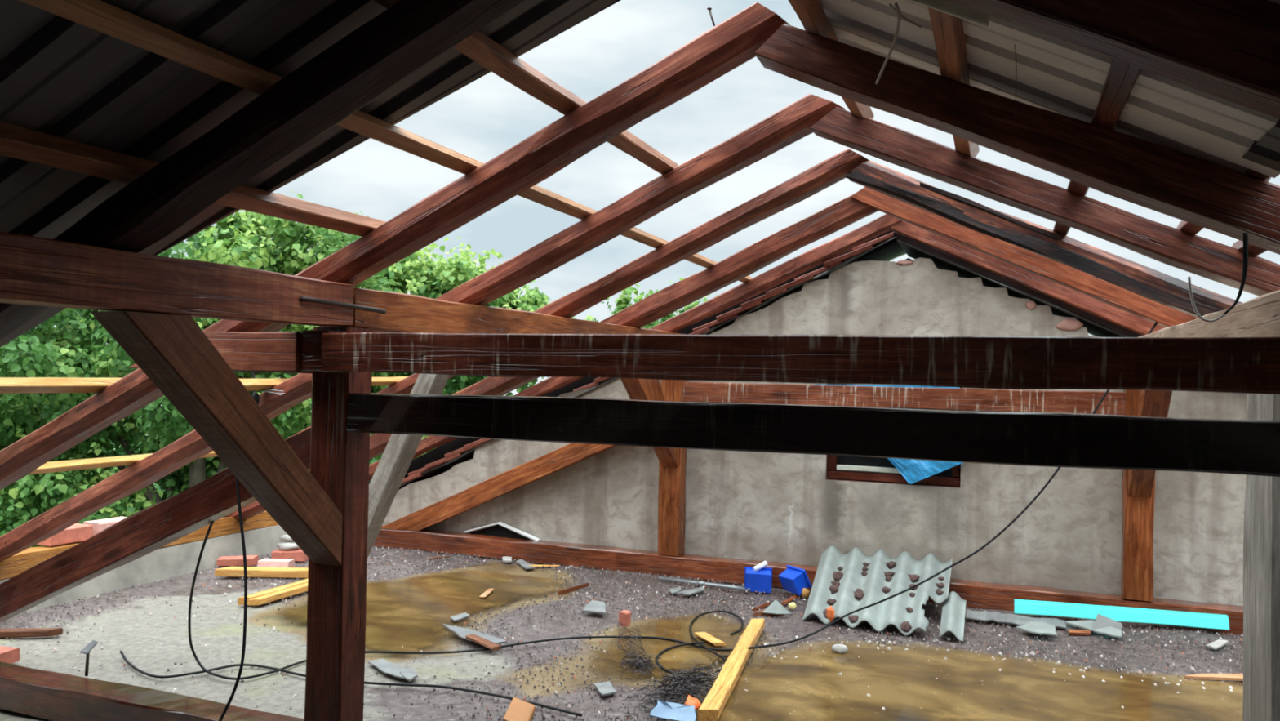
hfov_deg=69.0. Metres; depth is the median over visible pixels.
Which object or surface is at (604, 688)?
shard
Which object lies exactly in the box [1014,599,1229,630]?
board
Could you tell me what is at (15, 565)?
wall plate
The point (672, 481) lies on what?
post
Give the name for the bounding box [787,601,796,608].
lump
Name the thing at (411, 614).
dirt patch
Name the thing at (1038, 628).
slab
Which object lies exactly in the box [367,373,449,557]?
brace
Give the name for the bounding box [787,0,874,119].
batten
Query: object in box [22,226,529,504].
tree
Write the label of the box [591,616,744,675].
dirt patch
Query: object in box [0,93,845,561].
rafter
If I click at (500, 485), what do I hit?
brace
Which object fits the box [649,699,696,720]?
scrap
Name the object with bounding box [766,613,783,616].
scrap
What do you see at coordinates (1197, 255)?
rafter
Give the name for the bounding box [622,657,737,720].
rubble pile
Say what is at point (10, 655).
brick
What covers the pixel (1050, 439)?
tie beam
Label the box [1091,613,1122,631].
slab
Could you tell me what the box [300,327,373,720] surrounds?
post
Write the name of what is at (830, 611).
shard
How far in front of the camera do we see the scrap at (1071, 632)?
4.79 m
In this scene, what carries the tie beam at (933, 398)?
attached to the post at (1137, 513)
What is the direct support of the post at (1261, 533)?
on the floor
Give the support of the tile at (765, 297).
on the tile at (739, 310)
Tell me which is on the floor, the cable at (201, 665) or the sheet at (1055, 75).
the cable at (201, 665)
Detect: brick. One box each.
[0,645,19,663]
[36,523,93,546]
[83,516,127,535]
[216,555,258,566]
[257,558,294,567]
[271,548,308,561]
[618,609,631,626]
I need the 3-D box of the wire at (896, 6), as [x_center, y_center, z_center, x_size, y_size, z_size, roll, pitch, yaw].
[0.561,-0.695,2.106,0.019,0.037,0.490,1,-1,10]
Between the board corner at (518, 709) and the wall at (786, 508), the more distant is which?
the wall at (786, 508)
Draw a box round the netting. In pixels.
[617,620,646,660]
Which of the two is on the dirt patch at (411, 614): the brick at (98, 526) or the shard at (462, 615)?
the shard at (462, 615)
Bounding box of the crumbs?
[17,579,1240,720]
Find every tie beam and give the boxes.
[128,331,316,373]
[321,332,1279,394]
[346,392,1279,476]
[681,382,1125,415]
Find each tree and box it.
[0,191,413,547]
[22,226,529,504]
[302,235,551,460]
[532,277,717,377]
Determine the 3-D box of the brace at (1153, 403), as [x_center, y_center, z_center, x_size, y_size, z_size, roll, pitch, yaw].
[2.568,0.383,4.686,0.115,0.694,0.750,1,-1,21]
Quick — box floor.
[0,546,1243,720]
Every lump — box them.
[275,542,300,550]
[280,534,294,542]
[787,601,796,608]
[831,644,848,653]
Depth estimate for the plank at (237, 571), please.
5.71 m
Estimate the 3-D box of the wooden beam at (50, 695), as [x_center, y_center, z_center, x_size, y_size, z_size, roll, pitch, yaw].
[-1.605,1.254,3.241,2.700,0.131,0.145,1,-1,21]
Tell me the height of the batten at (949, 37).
0.076 m
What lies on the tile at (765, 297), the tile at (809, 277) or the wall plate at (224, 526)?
the tile at (809, 277)
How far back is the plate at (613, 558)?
6.22 m
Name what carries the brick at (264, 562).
on the floor
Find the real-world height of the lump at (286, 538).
0.056 m
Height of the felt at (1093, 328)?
1.410 m
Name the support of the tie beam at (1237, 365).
attached to the post at (336, 606)
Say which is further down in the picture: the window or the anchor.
the anchor
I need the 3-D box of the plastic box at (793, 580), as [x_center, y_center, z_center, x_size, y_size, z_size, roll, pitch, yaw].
[0.915,1.302,5.524,0.140,0.149,0.158,2,-1,-31]
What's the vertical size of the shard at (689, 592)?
0.008 m
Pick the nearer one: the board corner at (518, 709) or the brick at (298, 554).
the board corner at (518, 709)
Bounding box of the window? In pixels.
[827,383,960,486]
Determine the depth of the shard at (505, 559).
6.30 m
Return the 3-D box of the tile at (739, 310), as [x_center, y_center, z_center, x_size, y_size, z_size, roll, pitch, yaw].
[0.679,-0.317,6.094,0.300,0.149,0.244,1,-1,23]
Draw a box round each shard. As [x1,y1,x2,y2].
[368,657,405,678]
[400,666,417,680]
[442,623,506,644]
[450,612,469,621]
[502,555,511,562]
[515,559,534,568]
[582,600,605,613]
[593,680,617,696]
[667,586,681,594]
[675,586,704,595]
[800,587,809,598]
[826,605,834,622]
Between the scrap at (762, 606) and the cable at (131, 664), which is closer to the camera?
the cable at (131, 664)
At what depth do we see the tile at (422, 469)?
6.85 m
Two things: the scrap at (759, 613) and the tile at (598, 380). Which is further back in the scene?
the tile at (598, 380)
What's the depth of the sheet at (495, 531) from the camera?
6.56 m
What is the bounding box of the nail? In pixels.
[706,7,715,26]
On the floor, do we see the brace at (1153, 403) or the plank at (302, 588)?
the plank at (302, 588)
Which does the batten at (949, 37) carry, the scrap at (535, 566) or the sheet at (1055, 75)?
the sheet at (1055, 75)
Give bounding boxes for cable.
[120,649,582,716]
[187,321,1158,679]
[218,476,247,720]
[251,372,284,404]
[655,641,704,675]
[688,609,743,661]
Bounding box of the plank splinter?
[1183,673,1243,680]
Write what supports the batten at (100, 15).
on the rafter at (823, 253)
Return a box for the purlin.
[1138,289,1279,337]
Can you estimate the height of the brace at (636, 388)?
0.774 m
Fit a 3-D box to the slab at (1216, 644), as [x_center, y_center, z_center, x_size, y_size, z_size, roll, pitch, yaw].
[2.861,1.404,4.615,0.165,0.016,0.051,2,-1,-37]
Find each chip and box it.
[479,587,493,597]
[694,631,725,645]
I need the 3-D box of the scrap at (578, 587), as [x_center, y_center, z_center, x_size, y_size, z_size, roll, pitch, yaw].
[-0.392,1.349,5.500,0.010,0.028,0.290,1,-1,34]
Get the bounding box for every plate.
[0,541,82,579]
[159,511,278,548]
[373,525,817,591]
[948,577,1243,635]
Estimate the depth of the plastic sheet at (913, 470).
5.54 m
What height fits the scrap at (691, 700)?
0.061 m
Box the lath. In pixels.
[909,0,989,27]
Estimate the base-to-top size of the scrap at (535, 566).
0.014 m
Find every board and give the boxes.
[893,231,1142,337]
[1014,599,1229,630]
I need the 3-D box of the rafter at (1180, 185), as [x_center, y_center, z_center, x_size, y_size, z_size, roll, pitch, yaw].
[1.816,-0.094,1.950,3.228,1.550,0.129,1,-1,21]
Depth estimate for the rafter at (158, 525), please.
3.49 m
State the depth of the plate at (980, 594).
5.17 m
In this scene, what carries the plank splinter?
on the dirt patch at (966, 686)
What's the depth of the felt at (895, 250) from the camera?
6.07 m
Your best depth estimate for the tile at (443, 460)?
6.77 m
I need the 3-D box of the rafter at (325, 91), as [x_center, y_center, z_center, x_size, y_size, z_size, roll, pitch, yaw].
[-2.096,0.126,2.526,4.369,2.063,0.132,1,-1,21]
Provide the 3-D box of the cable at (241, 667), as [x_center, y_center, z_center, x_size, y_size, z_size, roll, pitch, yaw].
[-1.363,0.768,3.138,0.089,0.924,0.314,1,-1,-14]
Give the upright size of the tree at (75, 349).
7.541 m
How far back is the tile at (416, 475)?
6.85 m
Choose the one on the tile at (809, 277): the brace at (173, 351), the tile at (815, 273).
the tile at (815, 273)
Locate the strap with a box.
[1187,232,1248,322]
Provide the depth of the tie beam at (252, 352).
2.93 m
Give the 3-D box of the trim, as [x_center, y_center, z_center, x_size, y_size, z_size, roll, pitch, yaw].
[0.899,0.248,5.922,7.400,2.291,0.001,1,-1,21]
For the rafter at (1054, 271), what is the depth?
4.51 m
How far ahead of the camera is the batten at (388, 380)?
4.79 m
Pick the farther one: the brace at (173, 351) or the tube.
the tube
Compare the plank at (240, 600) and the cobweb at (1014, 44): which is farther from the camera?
the plank at (240, 600)
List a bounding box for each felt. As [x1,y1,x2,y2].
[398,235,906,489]
[897,239,1128,337]
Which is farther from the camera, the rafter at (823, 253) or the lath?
the rafter at (823, 253)
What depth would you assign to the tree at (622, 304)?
10.22 m
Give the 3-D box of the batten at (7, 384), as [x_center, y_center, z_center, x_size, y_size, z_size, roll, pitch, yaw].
[-2.004,0.085,3.135,0.070,0.058,2.800,1,-1,21]
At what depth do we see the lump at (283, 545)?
6.23 m
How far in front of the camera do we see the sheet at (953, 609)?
4.84 m
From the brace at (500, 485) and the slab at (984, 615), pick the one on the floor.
the slab at (984, 615)
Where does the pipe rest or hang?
on the floor
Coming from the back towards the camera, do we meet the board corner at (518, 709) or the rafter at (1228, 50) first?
the board corner at (518, 709)
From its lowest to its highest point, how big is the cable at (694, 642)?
0.025 m
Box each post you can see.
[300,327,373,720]
[657,379,687,555]
[1120,389,1155,601]
[1242,393,1279,720]
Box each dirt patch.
[276,569,558,653]
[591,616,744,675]
[695,644,1243,720]
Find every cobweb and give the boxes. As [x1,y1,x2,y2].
[888,3,922,27]
[1013,44,1016,124]
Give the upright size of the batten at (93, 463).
0.053 m
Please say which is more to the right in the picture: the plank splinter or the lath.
the plank splinter
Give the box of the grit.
[0,544,1243,720]
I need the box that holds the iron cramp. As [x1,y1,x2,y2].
[299,296,386,314]
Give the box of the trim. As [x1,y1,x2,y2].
[368,230,897,488]
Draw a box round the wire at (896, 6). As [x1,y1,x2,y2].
[875,2,900,84]
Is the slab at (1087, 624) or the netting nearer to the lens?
the netting
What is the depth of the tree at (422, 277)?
9.84 m
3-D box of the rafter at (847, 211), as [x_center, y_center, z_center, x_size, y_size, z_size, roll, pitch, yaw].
[-0.821,0.155,5.635,4.499,2.159,0.134,1,-1,21]
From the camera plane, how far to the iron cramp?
2.88 m
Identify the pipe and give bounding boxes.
[658,576,750,591]
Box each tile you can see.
[400,471,438,484]
[408,462,444,476]
[425,452,463,469]
[444,443,482,457]
[463,438,492,450]
[573,377,613,391]
[594,377,612,384]
[688,326,710,334]
[692,314,737,332]
[715,301,763,320]
[740,286,794,308]
[765,273,813,297]
[794,261,842,279]
[822,244,873,267]
[852,231,893,250]
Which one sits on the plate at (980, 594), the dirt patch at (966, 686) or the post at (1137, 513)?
the post at (1137, 513)
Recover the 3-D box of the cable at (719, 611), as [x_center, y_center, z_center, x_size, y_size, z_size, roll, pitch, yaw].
[0.359,1.355,4.604,0.271,0.024,0.996,1,-1,10]
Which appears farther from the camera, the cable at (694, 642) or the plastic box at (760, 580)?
the plastic box at (760, 580)
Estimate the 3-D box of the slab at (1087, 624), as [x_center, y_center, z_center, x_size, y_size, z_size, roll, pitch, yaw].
[2.373,1.384,4.842,0.116,0.028,0.303,2,-1,-30]
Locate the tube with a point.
(764, 563)
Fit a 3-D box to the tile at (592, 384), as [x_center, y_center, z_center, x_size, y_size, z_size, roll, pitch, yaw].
[-0.278,0.173,6.480,0.300,0.147,0.244,1,-1,21]
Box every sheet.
[0,0,620,346]
[463,521,540,541]
[802,545,952,635]
[817,384,963,483]
[818,0,1279,182]
[938,591,966,641]
[1241,119,1279,171]
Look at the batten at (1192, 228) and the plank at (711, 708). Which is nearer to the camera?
the batten at (1192, 228)
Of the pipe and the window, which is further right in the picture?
the window
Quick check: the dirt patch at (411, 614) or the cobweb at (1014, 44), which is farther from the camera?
the dirt patch at (411, 614)
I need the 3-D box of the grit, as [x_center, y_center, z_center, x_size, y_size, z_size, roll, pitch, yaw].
[-0.100,1.348,4.428,6.056,0.026,3.060,1,-1,21]
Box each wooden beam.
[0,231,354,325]
[0,661,304,720]
[319,287,684,333]
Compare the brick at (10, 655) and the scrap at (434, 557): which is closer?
the brick at (10, 655)
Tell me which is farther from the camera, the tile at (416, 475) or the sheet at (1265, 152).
the tile at (416, 475)
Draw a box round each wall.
[0,524,287,615]
[382,257,1247,605]
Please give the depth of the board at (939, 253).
5.39 m
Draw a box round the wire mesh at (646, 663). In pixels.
[619,652,663,679]
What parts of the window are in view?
frame, frame, frame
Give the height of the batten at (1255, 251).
0.067 m
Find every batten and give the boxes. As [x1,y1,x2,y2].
[0,121,386,236]
[0,377,288,393]
[18,0,751,282]
[26,450,217,475]
[371,376,408,385]
[372,0,678,174]
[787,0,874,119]
[928,7,979,157]
[1053,57,1142,235]
[1176,168,1269,235]
[1231,240,1267,256]
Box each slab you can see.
[965,608,1066,629]
[1016,621,1057,635]
[1064,619,1122,637]
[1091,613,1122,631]
[1206,639,1228,649]
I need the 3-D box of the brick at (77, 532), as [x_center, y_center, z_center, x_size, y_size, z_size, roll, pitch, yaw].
[-3.252,0.984,5.261,0.137,0.087,0.250,1,-1,21]
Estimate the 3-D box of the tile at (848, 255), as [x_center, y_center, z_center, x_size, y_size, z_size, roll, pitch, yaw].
[1.320,-0.639,5.850,0.300,0.148,0.244,1,-1,20]
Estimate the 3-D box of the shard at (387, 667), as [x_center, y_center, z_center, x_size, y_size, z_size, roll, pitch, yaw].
[-1.070,1.320,3.991,0.092,0.006,0.294,2,-1,-44]
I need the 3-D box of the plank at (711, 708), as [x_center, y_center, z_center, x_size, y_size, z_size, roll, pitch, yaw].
[0.428,1.337,4.132,0.075,0.048,1.392,1,-1,15]
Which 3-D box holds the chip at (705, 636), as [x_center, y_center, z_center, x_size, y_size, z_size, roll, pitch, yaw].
[0.339,1.352,4.521,0.062,0.021,0.205,2,-1,-26]
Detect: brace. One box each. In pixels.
[89,311,342,565]
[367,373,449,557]
[381,443,617,530]
[620,377,678,467]
[1127,390,1172,497]
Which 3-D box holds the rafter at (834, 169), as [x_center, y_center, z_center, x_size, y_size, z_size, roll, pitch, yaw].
[-1.120,0.120,4.851,4.507,2.134,0.136,1,-1,21]
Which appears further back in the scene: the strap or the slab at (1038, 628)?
the slab at (1038, 628)
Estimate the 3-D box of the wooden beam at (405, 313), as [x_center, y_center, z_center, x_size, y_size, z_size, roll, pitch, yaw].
[-0.372,-0.138,4.580,0.150,0.143,3.355,1,-1,21]
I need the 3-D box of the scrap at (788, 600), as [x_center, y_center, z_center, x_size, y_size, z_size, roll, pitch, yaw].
[0.886,1.388,5.425,0.025,0.019,0.290,1,-1,30]
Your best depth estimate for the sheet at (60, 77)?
1.99 m
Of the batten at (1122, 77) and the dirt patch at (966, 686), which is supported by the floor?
the dirt patch at (966, 686)
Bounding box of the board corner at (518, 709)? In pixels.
[502,696,534,720]
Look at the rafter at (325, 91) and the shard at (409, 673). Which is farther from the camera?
the shard at (409, 673)
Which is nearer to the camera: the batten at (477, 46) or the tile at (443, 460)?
the batten at (477, 46)
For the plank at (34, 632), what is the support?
on the floor
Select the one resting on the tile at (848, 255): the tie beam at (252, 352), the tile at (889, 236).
the tile at (889, 236)
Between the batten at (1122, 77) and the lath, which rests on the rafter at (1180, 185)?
the batten at (1122, 77)
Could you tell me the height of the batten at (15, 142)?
0.063 m
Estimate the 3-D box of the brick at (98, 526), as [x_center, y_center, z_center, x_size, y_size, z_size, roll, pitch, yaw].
[-3.146,0.989,5.531,0.132,0.091,0.250,1,-1,21]
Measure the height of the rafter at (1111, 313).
1.563 m
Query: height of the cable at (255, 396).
0.189 m
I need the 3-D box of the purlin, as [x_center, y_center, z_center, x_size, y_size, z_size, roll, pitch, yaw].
[1.081,-0.131,0.876,0.149,0.148,9.210,1,-1,21]
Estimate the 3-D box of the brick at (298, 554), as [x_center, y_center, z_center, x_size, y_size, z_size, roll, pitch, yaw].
[-2.342,1.306,6.259,0.220,0.074,0.129,1,-1,0]
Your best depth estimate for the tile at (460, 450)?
6.71 m
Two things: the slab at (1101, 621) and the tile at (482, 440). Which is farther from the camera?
the tile at (482, 440)
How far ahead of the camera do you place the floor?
4.48 m
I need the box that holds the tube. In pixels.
[752,560,768,571]
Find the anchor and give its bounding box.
[80,640,97,675]
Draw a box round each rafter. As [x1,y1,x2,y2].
[0,0,524,340]
[0,2,789,489]
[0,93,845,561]
[0,427,311,623]
[226,194,878,520]
[284,148,869,439]
[368,213,902,479]
[754,23,1279,254]
[809,106,1279,296]
[844,160,1242,317]
[850,186,1198,327]
[889,219,1165,335]
[945,0,1279,119]
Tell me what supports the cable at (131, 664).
on the floor
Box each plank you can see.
[0,627,62,637]
[214,566,308,577]
[237,577,307,604]
[247,582,307,604]
[697,617,764,720]
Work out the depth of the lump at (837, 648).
4.38 m
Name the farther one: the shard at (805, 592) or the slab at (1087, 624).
the shard at (805, 592)
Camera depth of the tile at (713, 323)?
6.06 m
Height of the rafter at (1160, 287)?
1.539 m
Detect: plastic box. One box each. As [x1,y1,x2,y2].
[744,566,772,592]
[777,564,812,595]
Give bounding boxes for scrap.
[427,555,449,559]
[465,633,501,650]
[528,564,559,567]
[557,582,589,595]
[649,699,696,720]
[684,694,700,710]
[751,601,770,610]
[753,608,767,616]
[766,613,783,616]
[781,594,800,604]
[1068,629,1091,635]
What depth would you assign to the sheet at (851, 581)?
5.17 m
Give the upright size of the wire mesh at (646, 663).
0.050 m
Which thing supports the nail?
attached to the rafter at (734, 42)
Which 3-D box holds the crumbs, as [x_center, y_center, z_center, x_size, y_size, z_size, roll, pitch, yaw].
[-0.161,1.345,3.935,5.963,0.014,2.275,1,-1,14]
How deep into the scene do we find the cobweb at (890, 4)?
1.91 m
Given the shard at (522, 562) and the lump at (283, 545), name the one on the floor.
the shard at (522, 562)
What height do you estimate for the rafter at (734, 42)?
2.146 m
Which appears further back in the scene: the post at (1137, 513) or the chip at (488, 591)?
the chip at (488, 591)
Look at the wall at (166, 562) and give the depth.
5.76 m
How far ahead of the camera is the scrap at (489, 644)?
4.33 m
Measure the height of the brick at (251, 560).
0.056 m
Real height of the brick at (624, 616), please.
0.075 m
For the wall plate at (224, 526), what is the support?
on the wall at (166, 562)
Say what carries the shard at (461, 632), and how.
on the floor
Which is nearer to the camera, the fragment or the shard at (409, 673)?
the shard at (409, 673)
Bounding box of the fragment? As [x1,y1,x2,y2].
[762,599,791,614]
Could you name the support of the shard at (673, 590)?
on the floor
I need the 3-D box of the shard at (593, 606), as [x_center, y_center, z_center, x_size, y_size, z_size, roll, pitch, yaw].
[-0.226,1.340,5.063,0.137,0.035,0.133,1,-1,21]

